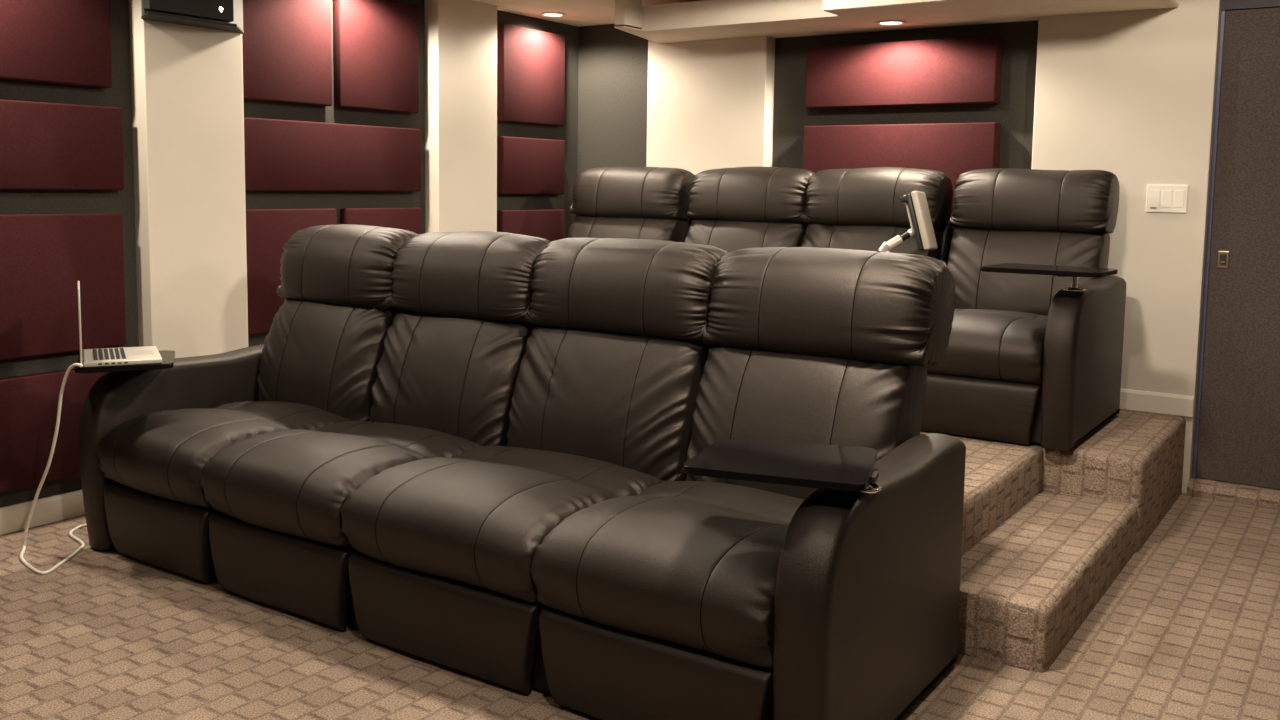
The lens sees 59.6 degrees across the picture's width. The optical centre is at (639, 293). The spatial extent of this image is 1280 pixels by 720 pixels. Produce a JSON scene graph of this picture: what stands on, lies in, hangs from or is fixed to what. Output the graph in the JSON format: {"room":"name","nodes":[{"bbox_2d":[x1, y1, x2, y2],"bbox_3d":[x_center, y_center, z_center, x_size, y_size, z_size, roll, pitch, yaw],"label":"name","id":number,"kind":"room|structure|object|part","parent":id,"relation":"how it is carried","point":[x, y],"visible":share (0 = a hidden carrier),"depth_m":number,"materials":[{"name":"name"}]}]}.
{"room":"home theater","nodes":[
{"label":"home theater","id":0,"kind":"room"},
{"bbox_2d":[0,0,578,507],"bbox_3d":[-2.466,-0.246,4.113,0.100,2.320,7.450,5,7,34],"label":"wall","id":1,"kind":"structure","parent":0,"point":[119,95],"depth_m":5.04,"materials":[{"name":"grey paint"}]},
{"bbox_2d":[0,490,84,534],"bbox_3d":[-3.277,0.971,2.950,0.016,0.100,4.246,5,7,34],"label":"baseboard","id":2,"kind":"structure","parent":1,"relation":"attached to","point":[13,518],"depth_m":4.34,"materials":[{"name":"white paint"}]},
{"bbox_2d":[0,369,107,492],"bbox_3d":[-2.434,0.536,4.115,0.055,0.424,1.175,5,7,34],"label":"acoustic panel","id":3,"kind":"object","parent":1,"relation":"attached to","point":[28,403],"visible":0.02,"depth_m":4.27,"materials":[{"name":"red fabric"}]},
{"bbox_2d":[0,0,111,87],"bbox_3d":[-2.265,-1.069,4.175,0.055,0.550,0.577,5,7,34],"label":"acoustic panel","id":4,"kind":"object","parent":1,"relation":"attached to","point":[63,42],"visible":1,"depth_m":4.23,"materials":[{"name":"red fabric"}]},
{"bbox_2d":[0,99,124,189],"bbox_3d":[-2.419,-0.538,4.010,0.055,0.328,1.175,5,7,34],"label":"acoustic panel","id":5,"kind":"object","parent":1,"relation":"attached to","point":[44,146],"visible":1,"depth_m":4.26,"materials":[{"name":"red fabric"}]},
{"bbox_2d":[0,213,125,359],"bbox_3d":[-2.430,-0.016,4.056,0.055,0.537,1.162,5,7,34],"label":"acoustic panel","id":6,"kind":"object","parent":1,"relation":"attached to","point":[43,257],"visible":1,"depth_m":4.30,"materials":[{"name":"red fabric"}]},
{"bbox_2d":[129,0,247,357],"bbox_3d":[-1.914,-0.302,4.767,0.117,2.320,0.464,5,7,34],"label":"column","id":7,"kind":"structure","parent":1,"relation":"attached to","point":[187,81],"depth_m":4.68,"materials":[{"name":"beige paint"}]},
{"bbox_2d":[141,0,243,32],"bbox_3d":[-1.807,-1.257,4.570,0.154,0.308,0.546,5,7,34],"label":"wall speaker","id":8,"kind":"object","parent":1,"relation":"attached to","point":[225,15],"visible":1,"depth_m":4.52,"materials":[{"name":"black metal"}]},
{"bbox_2d":[143,0,233,21],"bbox_3d":[-1.802,-1.253,4.475,0.032,0.278,0.392,5,7,34],"label":"grille","id":9,"kind":"object","parent":8,"relation":"attached to","point":[179,10],"depth_m":4.48,"materials":[{"name":"black fabric"}]},
{"bbox_3d":[-1.809,-1.110,4.585,0.153,0.012,0.546,5,7,34],"label":"trim","id":10,"kind":"part","parent":8,"relation":"part of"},
{"bbox_2d":[242,0,331,105],"bbox_3d":[-1.649,-1.148,5.080,0.055,0.550,0.592,5,7,34],"label":"acoustic panel","id":11,"kind":"object","parent":1,"relation":"attached to","point":[287,44],"visible":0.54,"depth_m":5.10,"materials":[{"name":"red fabric"}]},
{"bbox_2d":[246,208,335,334],"bbox_3d":[-1.641,-0.113,5.215,0.055,0.563,0.542,5,7,34],"label":"acoustic panel","id":12,"kind":"object","parent":1,"relation":"attached to","point":[268,231],"visible":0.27,"depth_m":5.09,"materials":[{"name":"red fabric"}]},
{"bbox_2d":[244,117,420,190],"bbox_3d":[-1.475,-0.657,5.397,0.055,0.324,1.110,5,7,34],"label":"acoustic panel","id":13,"kind":"object","parent":1,"relation":"attached to","point":[280,155],"visible":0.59,"depth_m":5.33,"materials":[{"name":"red fabric"}]},
{"bbox_2d":[333,0,418,113],"bbox_3d":[-1.310,-1.192,5.579,0.055,0.550,0.522,5,7,34],"label":"acoustic panel","id":14,"kind":"object","parent":1,"relation":"attached to","point":[376,42],"visible":1,"depth_m":5.54,"materials":[{"name":"red fabric"}]},
{"bbox_2d":[340,207,421,233],"bbox_3d":[-1.312,-0.155,5.699,0.055,0.562,0.508,5,7,34],"label":"acoustic panel","id":15,"kind":"object","parent":1,"relation":"attached to","point":[409,218],"visible":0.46,"depth_m":5.66,"materials":[{"name":"red fabric"}]},
{"bbox_2d":[425,0,496,232],"bbox_3d":[-0.983,-0.423,6.134,0.117,2.320,0.463,5,7,34],"label":"column","id":16,"kind":"structure","parent":1,"relation":"attached to","point":[460,35],"depth_m":5.99,"materials":[{"name":"beige paint"}]},
{"bbox_2d":[497,24,564,125],"bbox_3d":[-0.636,-1.272,6.569,0.055,0.545,0.572,5,7,34],"label":"acoustic panel","id":17,"kind":"object","parent":1,"relation":"attached to","point":[530,62],"visible":0.87,"depth_m":6.51,"materials":[{"name":"red fabric"}]},
{"bbox_2d":[497,136,564,193],"bbox_3d":[-0.642,-0.753,6.622,0.055,0.329,0.577,5,7,34],"label":"acoustic panel","id":18,"kind":"object","parent":1,"relation":"attached to","point":[524,165],"visible":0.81,"depth_m":6.57,"materials":[{"name":"red fabric"}]},
{"bbox_2d":[497,209,564,241],"bbox_3d":[-0.649,-0.229,6.674,0.055,0.540,0.579,5,7,34],"label":"acoustic panel","id":19,"kind":"object","parent":1,"relation":"attached to","point":[548,224],"visible":0.37,"depth_m":6.63,"materials":[{"name":"red fabric"}]},
{"bbox_2d":[471,0,702,26],"bbox_3d":[-0.070,-1.260,2.393,5.850,0.100,7.450,5,7,34],"label":"ceiling","id":20,"kind":"structure","parent":0,"point":[578,13],"depth_m":6.24,"materials":[{"name":"paint"}]},
{"bbox_2d":[540,12,565,16],"bbox_3d":[-0.502,-1.606,6.446,0.152,0.009,0.152,5,7,34],"label":"recessed light","id":21,"kind":"object","parent":20,"relation":"in","point":[545,14],"visible":1,"depth_m":6.43,"materials":[{"name":"white paint"}]},
{"bbox_2d":[615,0,944,31],"bbox_3d":[0.981,-1.378,5.140,2.570,0.169,0.193,5,7,34],"label":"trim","id":22,"kind":"structure","parent":20,"relation":"attached to","point":[705,13],"depth_m":5.59,"materials":[{"name":"paint"}]},
{"bbox_2d":[577,24,647,214],"bbox_3d":[-0.117,-0.489,6.942,0.800,2.320,0.114,5,7,34],"label":"wall","id":23,"kind":"structure","parent":0,"point":[612,62],"depth_m":6.85,"materials":[{"name":"grey paint"}]},
{"bbox_2d":[0,493,1279,719],"bbox_3d":[-0.104,1.149,2.628,5.850,0.100,7.450,5,7,34],"label":"floor","id":24,"kind":"structure","parent":0,"point":[1189,627],"depth_m":3.22,"materials":[{"name":"brown carpet"}]},
{"bbox_2d":[78,224,965,719],"bbox_3d":[-0.529,0.404,3.602,2.933,1.166,1.073,5,7,34],"label":"reclining sofa","id":25,"kind":"object","parent":24,"relation":"on","point":[467,452],"visible":1,"depth_m":3.24,"materials":[{"name":"brown leather"}]},
{"bbox_2d":[74,350,174,372],"bbox_3d":[-1.825,0.259,3.980,0.318,0.057,0.365,-2,6,-23],"label":"tray","id":26,"kind":"object","parent":25,"relation":"on","point":[168,356],"visible":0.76,"depth_m":3.83,"materials":[{"name":"black plastic"}]},
{"bbox_2d":[20,363,86,574],"bbox_3d":[-2.079,0.570,4.032,0.305,0.727,0.561,0,6,-11],"label":"cable","id":27,"kind":"object","parent":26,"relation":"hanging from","point":[71,535],"visible":0.94,"depth_m":3.91,"materials":[{"name":"white plastic"}]},
{"bbox_2d":[77,281,161,366],"bbox_3d":[-1.840,0.098,3.948,0.255,0.268,0.320,-2,6,-27],"label":"laptop","id":28,"kind":"object","parent":26,"relation":"on","point":[146,354],"visible":1,"depth_m":3.87,"materials":[{"name":"silver metal"}]},
{"bbox_3d":[-1.951,0.096,3.892,0.007,0.256,0.320,-2,6,-27],"label":"lid","id":29,"kind":"part","parent":28,"relation":"part of","materials":[{"name":"silver metal"}]},
{"bbox_3d":[-1.718,0.560,4.369,0.130,0.662,0.938,5,7,34],"label":"arm","id":30,"kind":"part","parent":25,"relation":"part of","materials":[{"name":"brown leather"}]},
{"bbox_3d":[-1.471,0.556,4.075,0.607,0.277,0.768,5,7,34],"label":"seat","id":31,"kind":"part","parent":25,"relation":"part of","materials":[{"name":"brown leather"}]},
{"bbox_3d":[-1.216,0.276,4.407,0.640,0.538,0.315,5,7,34],"label":"backrest","id":32,"kind":"part","parent":25,"relation":"part of","materials":[{"name":"brown leather"}]},
{"bbox_3d":[-0.948,0.601,3.718,0.667,0.286,0.766,5,7,34],"label":"seat","id":33,"kind":"part","parent":25,"relation":"part of","materials":[{"name":"brown leather"}]},
{"bbox_3d":[-0.669,0.322,4.039,0.649,0.543,0.311,5,7,34],"label":"backrest","id":34,"kind":"part","parent":25,"relation":"part of","materials":[{"name":"brown leather"}]},
{"bbox_3d":[-0.372,0.644,3.338,0.719,0.280,0.772,5,7,34],"label":"seat","id":35,"kind":"part","parent":25,"relation":"part of","materials":[{"name":"brown leather"}]},
{"bbox_3d":[-0.101,0.368,3.658,0.687,0.539,0.308,5,7,34],"label":"backrest","id":36,"kind":"part","parent":25,"relation":"part of","materials":[{"name":"brown leather"}]},
{"bbox_3d":[0.203,0.692,2.945,0.682,0.282,0.767,5,7,34],"label":"seat","id":37,"kind":"part","parent":25,"relation":"part of","materials":[{"name":"brown leather"}]},
{"bbox_2d":[683,439,881,493],"bbox_3d":[0.357,0.418,2.656,0.436,0.058,0.363,3,6,20],"label":"tray","id":38,"kind":"object","parent":25,"relation":"on","point":[822,466],"visible":1,"depth_m":2.58,"materials":[{"name":"black plastic"}]},
{"bbox_3d":[0.467,0.413,3.274,0.653,0.543,0.317,5,7,34],"label":"backrest","id":39,"kind":"part","parent":25,"relation":"part of","materials":[{"name":"brown leather"}]},
{"bbox_3d":[0.600,0.746,2.808,0.136,0.662,0.938,5,7,34],"label":"arm","id":40,"kind":"part","parent":25,"relation":"part of","materials":[{"name":"brown leather"}]},
{"bbox_2d":[920,430,1043,555],"bbox_3d":[0.219,0.670,5.234,3.215,0.355,2.500,5,7,34],"label":"platform","id":41,"kind":"object","parent":24,"relation":"on","point":[1001,477],"visible":0.05,"depth_m":4.01,"materials":[{"name":"brown carpet"}]},
{"bbox_2d":[568,166,1126,449],"bbox_3d":[0.624,-0.077,5.444,3.112,1.092,1.071,5,7,34],"label":"reclining sofa","id":42,"kind":"object","parent":41,"relation":"on","point":[1027,359],"visible":0.4,"depth_m":4.97,"materials":[{"name":"brown leather"}]},
{"bbox_3d":[-0.105,-0.201,6.275,0.713,0.505,0.317,5,7,34],"label":"backrest","id":43,"kind":"part","parent":42,"relation":"part of","materials":[{"name":"brown leather"}]},
{"bbox_3d":[0.536,-0.154,5.846,0.669,0.506,0.317,5,7,34],"label":"backrest","id":44,"kind":"part","parent":42,"relation":"part of","materials":[{"name":"brown leather"}]},
{"bbox_3d":[1.100,-0.107,5.461,0.665,0.504,0.318,5,7,34],"label":"backrest","id":45,"kind":"part","parent":42,"relation":"part of","materials":[{"name":"brown leather"}]},
{"bbox_2d":[879,194,923,251],"bbox_3d":[1.165,-0.237,4.886,0.187,0.396,0.199,5,7,34],"label":"holder","id":46,"kind":"object","parent":42,"relation":"on","point":[887,246],"visible":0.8,"depth_m":4.84,"materials":[{"name":"silver metal"}]},
{"bbox_3d":[1.212,-0.310,4.871,0.081,0.245,0.169,4,6,26],"label":"plate","id":47,"kind":"part","parent":46,"relation":"part of","materials":[{"name":"black plastic"}]},
{"bbox_2d":[911,191,937,249],"bbox_3d":[1.236,-0.316,4.859,0.094,0.258,0.179,4,6,26],"label":"tablet","id":48,"kind":"object","parent":46,"relation":"attached to","point":[919,200],"visible":1,"depth_m":4.79,"materials":[{"name":"white plastic"}]},
{"bbox_3d":[1.461,0.203,4.716,0.639,0.261,0.768,5,7,34],"label":"seat","id":49,"kind":"part","parent":42,"relation":"part of","materials":[{"name":"brown leather"}]},
{"bbox_3d":[1.727,-0.059,5.042,0.673,0.501,0.313,5,7,34],"label":"backrest","id":50,"kind":"part","parent":42,"relation":"part of","materials":[{"name":"brown leather"}]},
{"bbox_2d":[981,263,1117,291],"bbox_3d":[1.577,-0.054,4.307,0.448,0.092,0.317,5,7,34],"label":"tray","id":51,"kind":"object","parent":42,"relation":"on","point":[1074,272],"visible":1,"depth_m":4.25,"materials":[{"name":"black plastic"}]},
{"bbox_3d":[1.577,-0.090,4.304,0.448,0.018,0.317,5,7,34],"label":"tray plate","id":52,"kind":"part","parent":51,"relation":"part of","materials":[{"name":"black plastic"}]},
{"bbox_3d":[1.677,-0.040,4.313,0.024,0.058,0.024,5,7,34],"label":"post","id":53,"kind":"part","parent":51,"relation":"part of","materials":[{"name":"silver metal"}]},
{"bbox_3d":[1.832,0.255,4.594,0.120,0.619,0.938,5,7,34],"label":"arm","id":54,"kind":"part","parent":42,"relation":"part of","materials":[{"name":"brown leather"}]},
{"bbox_2d":[957,490,1137,672],"bbox_3d":[1.352,0.915,3.763,0.363,0.185,1.310,5,7,34],"label":"step","id":55,"kind":"structure","parent":24,"relation":"on","point":[1027,587],"depth_m":3.46,"materials":[{"name":"brown carpet"}]},
{"bbox_2d":[1186,478,1279,508],"bbox_3d":[2.874,0.897,4.808,0.925,0.062,0.175,5,7,34],"label":"step","id":56,"kind":"structure","parent":24,"relation":"on","point":[1196,487],"depth_m":4.91,"materials":[{"name":"brown carpet"}]},
{"bbox_2d":[646,36,774,174],"bbox_3d":[0.440,-0.611,6.445,0.770,1.965,0.310,5,7,34],"label":"wall","id":57,"kind":"structure","parent":0,"point":[710,103],"depth_m":6.25,"materials":[{"name":"beige paint"}]},
{"bbox_2d":[614,0,1178,43],"bbox_3d":[1.096,-1.337,5.504,2.780,0.013,0.900,5,7,34],"label":"ceiling","id":58,"kind":"structure","parent":0,"point":[945,13],"depth_m":5.28,"materials":[{"name":"paint"}]},
{"bbox_2d":[875,20,906,25],"bbox_3d":[1.224,-1.319,5.452,0.152,0.009,0.152,5,7,34],"label":"recessed light","id":59,"kind":"object","parent":58,"relation":"in","point":[883,22],"visible":1,"depth_m":5.43,"materials":[{"name":"white paint"}]},
{"bbox_2d":[772,20,1038,264],"bbox_3d":[1.369,-0.365,5.889,1.550,2.320,0.200,5,7,34],"label":"wall","id":60,"kind":"structure","parent":0,"point":[1014,112],"depth_m":5.66,"materials":[{"name":"grey paint"}]},
{"bbox_2d":[802,122,1000,228],"bbox_3d":[1.313,-0.602,5.731,1.023,0.522,0.090,5,7,34],"label":"acoustic panel","id":61,"kind":"object","parent":60,"relation":"attached to","point":[952,149],"visible":0.44,"depth_m":5.64,"materials":[{"name":"red fabric"}]},
{"bbox_2d":[805,35,1002,108],"bbox_3d":[1.319,-1.114,5.682,1.010,0.320,0.090,5,7,34],"label":"acoustic panel","id":62,"kind":"object","parent":60,"relation":"attached to","point":[965,70],"visible":1,"depth_m":5.62,"materials":[{"name":"red fabric"}]},
{"bbox_2d":[1042,409,1185,551],"bbox_3d":[2.000,0.748,4.696,0.372,0.355,1.020,5,7,34],"label":"platform","id":63,"kind":"structure","parent":0,"point":[1136,458],"depth_m":4.35,"materials":[{"name":"brown carpet"}]},
{"bbox_2d":[1031,0,1220,493],"bbox_3d":[2.250,-0.289,5.241,0.758,2.320,0.310,5,7,34],"label":"wall","id":64,"kind":"structure","parent":0,"point":[1130,95],"depth_m":5.02,"materials":[{"name":"beige paint"}]},
{"bbox_2d":[1119,388,1193,416],"bbox_3d":[2.147,0.478,5.181,0.756,0.092,0.016,5,7,34],"label":"baseboard","id":65,"kind":"structure","parent":64,"relation":"attached to","point":[1137,400],"depth_m":5.05,"materials":[{"name":"white paint"}]},
{"bbox_2d":[1146,184,1187,212],"bbox_3d":[2.343,-0.422,4.971,0.168,0.124,0.012,5,7,34],"label":"light switch","id":66,"kind":"object","parent":64,"relation":"attached to","point":[1159,198],"visible":1,"depth_m":4.97,"materials":[{"name":"white plastic"}]},
{"bbox_2d":[1221,0,1279,10],"bbox_3d":[2.974,-1.299,4.690,0.920,0.182,0.260,5,7,34],"label":"wall","id":67,"kind":"structure","parent":0,"point":[1227,5],"depth_m":4.79,"materials":[{"name":"black paint"}]},
{"bbox_3d":[3.793,-0.165,4.202,1.130,2.320,0.310,5,7,34],"label":"wall","id":68,"kind":"structure","parent":0,"visible":0},
{"bbox_2d":[1192,7,1279,489],"bbox_3d":[2.907,-0.169,4.725,0.920,2.074,0.062,5,7,34],"label":"door","id":69,"kind":"structure","parent":68,"relation":"in","point":[1237,430],"depth_m":4.88,"materials":[{"name":"grey fabric"}]},
{"bbox_3d":[2.572,-0.149,4.929,0.045,0.076,0.008,5,7,34],"label":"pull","id":70,"kind":"part","parent":69,"relation":"part of","materials":[{"name":"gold metal"}]}
]}

